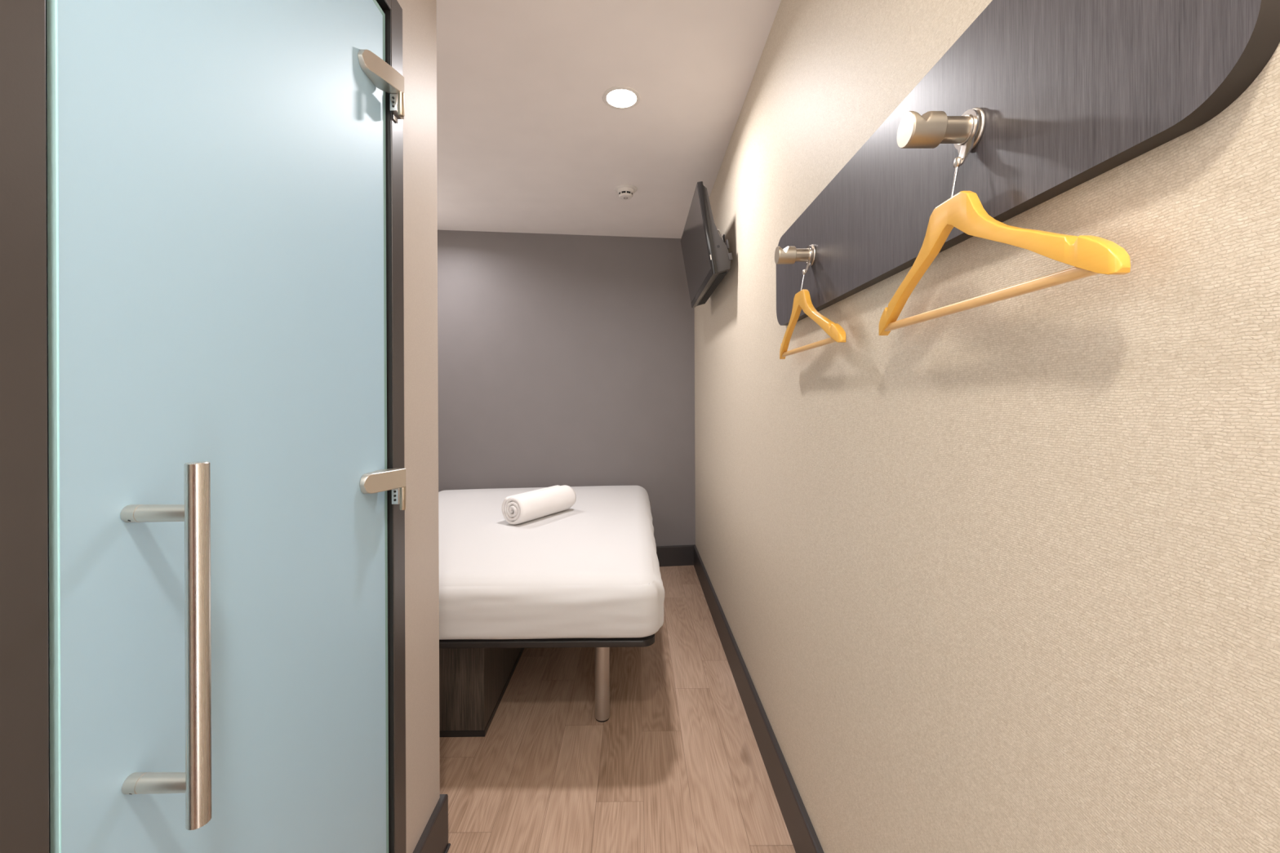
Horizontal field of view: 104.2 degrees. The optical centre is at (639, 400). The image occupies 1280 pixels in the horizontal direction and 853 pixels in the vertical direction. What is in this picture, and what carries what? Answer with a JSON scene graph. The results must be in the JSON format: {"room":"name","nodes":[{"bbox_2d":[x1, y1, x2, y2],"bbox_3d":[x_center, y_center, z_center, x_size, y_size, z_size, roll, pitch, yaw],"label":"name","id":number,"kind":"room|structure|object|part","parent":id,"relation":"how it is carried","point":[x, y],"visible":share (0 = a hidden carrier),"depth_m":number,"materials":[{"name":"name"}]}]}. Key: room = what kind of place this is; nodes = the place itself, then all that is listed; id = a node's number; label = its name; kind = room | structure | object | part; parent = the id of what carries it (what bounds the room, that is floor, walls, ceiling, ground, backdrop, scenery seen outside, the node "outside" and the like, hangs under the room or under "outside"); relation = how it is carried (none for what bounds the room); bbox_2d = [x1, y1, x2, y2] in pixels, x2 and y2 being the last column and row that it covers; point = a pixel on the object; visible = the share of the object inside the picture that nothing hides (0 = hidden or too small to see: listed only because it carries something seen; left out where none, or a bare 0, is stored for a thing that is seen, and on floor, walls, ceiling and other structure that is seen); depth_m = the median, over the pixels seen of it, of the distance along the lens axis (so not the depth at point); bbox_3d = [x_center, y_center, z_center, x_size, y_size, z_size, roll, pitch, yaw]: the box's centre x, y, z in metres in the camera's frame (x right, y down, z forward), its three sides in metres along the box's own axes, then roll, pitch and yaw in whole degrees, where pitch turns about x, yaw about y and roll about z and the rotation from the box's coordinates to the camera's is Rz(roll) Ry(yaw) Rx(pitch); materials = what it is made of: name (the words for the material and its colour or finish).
{"room":"hotel room","nodes":[
{"label":"hotel room","id":0,"kind":"room"},
{"bbox_2d":[45,0,50,852],"bbox_3d":[-1.090,0.016,0.732,0.935,2.400,1.045,0,0,-1],"label":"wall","id":1,"kind":"structure","parent":0,"point":[46,0],"depth_m":1.23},
{"bbox_2d":[397,0,439,852],"bbox_3d":[-1.045,0.016,0.482,1.020,2.400,1.705,0,0,-1],"label":"wall","id":2,"kind":"structure","parent":0,"point":[419,16],"depth_m":1.23,"materials":[{"name":"paint"}]},
{"bbox_2d":[0,0,406,852],"bbox_3d":[-0.575,0.162,0.760,0.087,2.104,0.746,0,0,-1],"label":"door frame","id":3,"kind":"structure","parent":2,"relation":"attached to","point":[24,513],"depth_m":0.43,"materials":[{"name":"black plastic"}]},
{"bbox_2d":[46,0,406,852],"bbox_3d":[-0.506,0.184,0.782,0.092,2.035,0.639,0,0,-1],"label":"door","id":4,"kind":"structure","parent":2,"relation":"in","point":[220,478],"depth_m":0.64,"materials":[{"name":"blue glass"}]},
{"bbox_3d":[-0.467,0.256,0.526,0.021,0.381,0.021,0,0,-1],"label":"handle","id":5,"kind":"part","parent":4,"relation":"part of","materials":[{"name":"silver metal"}]},
{"bbox_2d":[413,794,448,852],"bbox_3d":[-1.039,1.143,1.240,1.036,0.145,0.222,0,0,-1],"label":"baseboard","id":6,"kind":"structure","parent":2,"relation":"attached to","point":[433,838],"depth_m":1.29,"materials":[{"name":"black wood"}]},
{"bbox_2d":[444,843,450,852],"bbox_3d":[-0.518,1.210,1.250,0.008,0.008,0.212,0,0,-1],"label":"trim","id":7,"kind":"structure","parent":2,"relation":"attached to","point":[449,844],"depth_m":1.34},
{"bbox_2d":[437,229,695,546],"bbox_3d":[-0.640,0.039,3.594,2.114,2.450,0.099,0,0,-7],"label":"wall","id":8,"kind":"structure","parent":0,"point":[563,359],"depth_m":3.56,"materials":[{"name":"grey paint"}]},
{"bbox_2d":[656,545,693,566],"bbox_3d":[-0.593,1.142,3.541,1.988,0.145,0.016,0,0,-7],"label":"baseboard","id":9,"kind":"structure","parent":8,"relation":"attached to","point":[674,555],"depth_m":3.64,"materials":[{"name":"black wood"}]},
{"bbox_2d":[436,0,781,238],"bbox_3d":[-0.526,-1.226,1.595,2.090,0.080,4.400,0,0,-1],"label":"ceiling","id":10,"kind":"structure","parent":0,"point":[528,140],"depth_m":2.02,"materials":[{"name":"paint"}]},
{"bbox_2d":[602,85,639,109],"bbox_3d":[-0.072,-1.186,1.955,0.148,0.004,0.148,0,0,-1],"label":"recessed light","id":11,"kind":"object","parent":10,"relation":"in","point":[620,97],"visible":1,"depth_m":1.95,"materials":[{"name":"white plastic"}]},
{"bbox_2d":[613,184,636,199],"bbox_3d":[-0.081,-1.163,2.799,0.128,0.051,0.128,0,0,-1],"label":"smoke detector","id":12,"kind":"object","parent":10,"relation":"attached to","point":[625,192],"visible":1,"depth_m":2.77,"materials":[{"name":"white plastic"}]},
{"bbox_2d":[439,564,795,852],"bbox_3d":[-0.565,1.215,1.569,1.990,0.002,4.350,0,0,-1],"label":"floor","id":13,"kind":"structure","parent":0,"point":[676,765],"depth_m":1.68,"materials":[{"name":"brown wood"}]},
{"bbox_2d":[438,485,665,737],"bbox_3d":[-0.661,0.896,2.612,1.483,0.636,1.955,0,0,-1],"label":"bed","id":14,"kind":"object","parent":13,"relation":"on","point":[587,574],"visible":0.62,"depth_m":1.80,"materials":[{"name":"white fabric"}]},
{"bbox_2d":[502,484,576,524],"bbox_3d":[-0.490,0.511,2.465,0.137,0.132,0.412,0,0,31],"label":"rolled towel","id":15,"kind":"object","parent":14,"relation":"on","point":[517,508],"visible":1,"depth_m":2.37,"materials":[{"name":"white fabric"}]},
{"bbox_3d":[-0.655,0.694,2.608,1.470,0.232,1.946,0,0,-1],"label":"mattress","id":16,"kind":"part","parent":14,"relation":"part of","materials":[{"name":"white fabric"}]},
{"bbox_3d":[-0.144,1.014,1.901,0.056,0.384,0.056,0,0,-1],"label":"leg","id":17,"kind":"part","parent":14,"relation":"part of","materials":[{"name":"silver metal"}]},
{"bbox_2d":[694,0,1279,852],"bbox_3d":[0.474,0.034,1.605,0.100,2.450,4.400,0,0,-1],"label":"wall","id":18,"kind":"structure","parent":0,"point":[1002,576],"depth_m":0.60,"materials":[{"name":"paint"}]},
{"bbox_2d":[680,181,733,307],"bbox_3d":[0.325,-0.729,2.487,0.174,0.392,0.776,0,0,-1],"label":"television","id":19,"kind":"object","parent":18,"relation":"attached to","point":[707,258],"visible":1,"depth_m":2.24,"materials":[{"name":"black"}]},
{"bbox_2d":[693,544,823,852],"bbox_3d":[0.422,1.137,1.539,0.016,0.145,4.267,0,0,-1],"label":"baseboard","id":20,"kind":"structure","parent":18,"relation":"attached to","point":[802,834],"depth_m":1.65,"materials":[{"name":"black wood"}]},
{"bbox_2d":[774,0,1279,325],"bbox_3d":[0.377,-0.339,0.901,0.106,0.253,1.140,0,0,-1],"label":"coat rack","id":21,"kind":"object","parent":18,"relation":"attached to","point":[1064,94],"visible":0.98,"depth_m":0.53,"materials":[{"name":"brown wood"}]},
{"bbox_3d":[0.342,-0.341,1.169,0.041,0.041,0.041,0,0,-1],"label":"knob","id":22,"kind":"part","parent":21,"relation":"part of","materials":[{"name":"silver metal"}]},
{"bbox_2d":[779,244,846,359],"bbox_3d":[0.386,-0.238,1.170,0.027,0.250,0.407,0,0,-1],"label":"clothes hanger","id":23,"kind":"object","parent":21,"relation":"hanging from","point":[802,300],"visible":0.98,"depth_m":1.13,"materials":[{"name":"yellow wood"}]},
{"bbox_3d":[0.382,-0.274,1.170,0.011,0.055,0.003,0,0,-1],"label":"stem","id":24,"kind":"part","parent":23,"relation":"part of","materials":[{"name":"silver metal"}]},
{"bbox_3d":[0.347,-0.334,0.614,0.041,0.041,0.041,0,0,-1],"label":"knob","id":25,"kind":"part","parent":21,"relation":"part of","materials":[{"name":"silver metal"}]},
{"bbox_2d":[878,109,1130,335],"bbox_3d":[0.392,-0.231,0.614,0.027,0.250,0.407,0,0,-1],"label":"clothes hanger","id":26,"kind":"object","parent":21,"relation":"hanging from","point":[1089,255],"visible":0.99,"depth_m":0.56,"materials":[{"name":"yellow wood"}]},
{"bbox_3d":[0.388,-0.266,0.614,0.011,0.055,0.003,0,0,-1],"label":"stem","id":27,"kind":"part","parent":26,"relation":"part of","materials":[{"name":"silver metal"}]}
]}

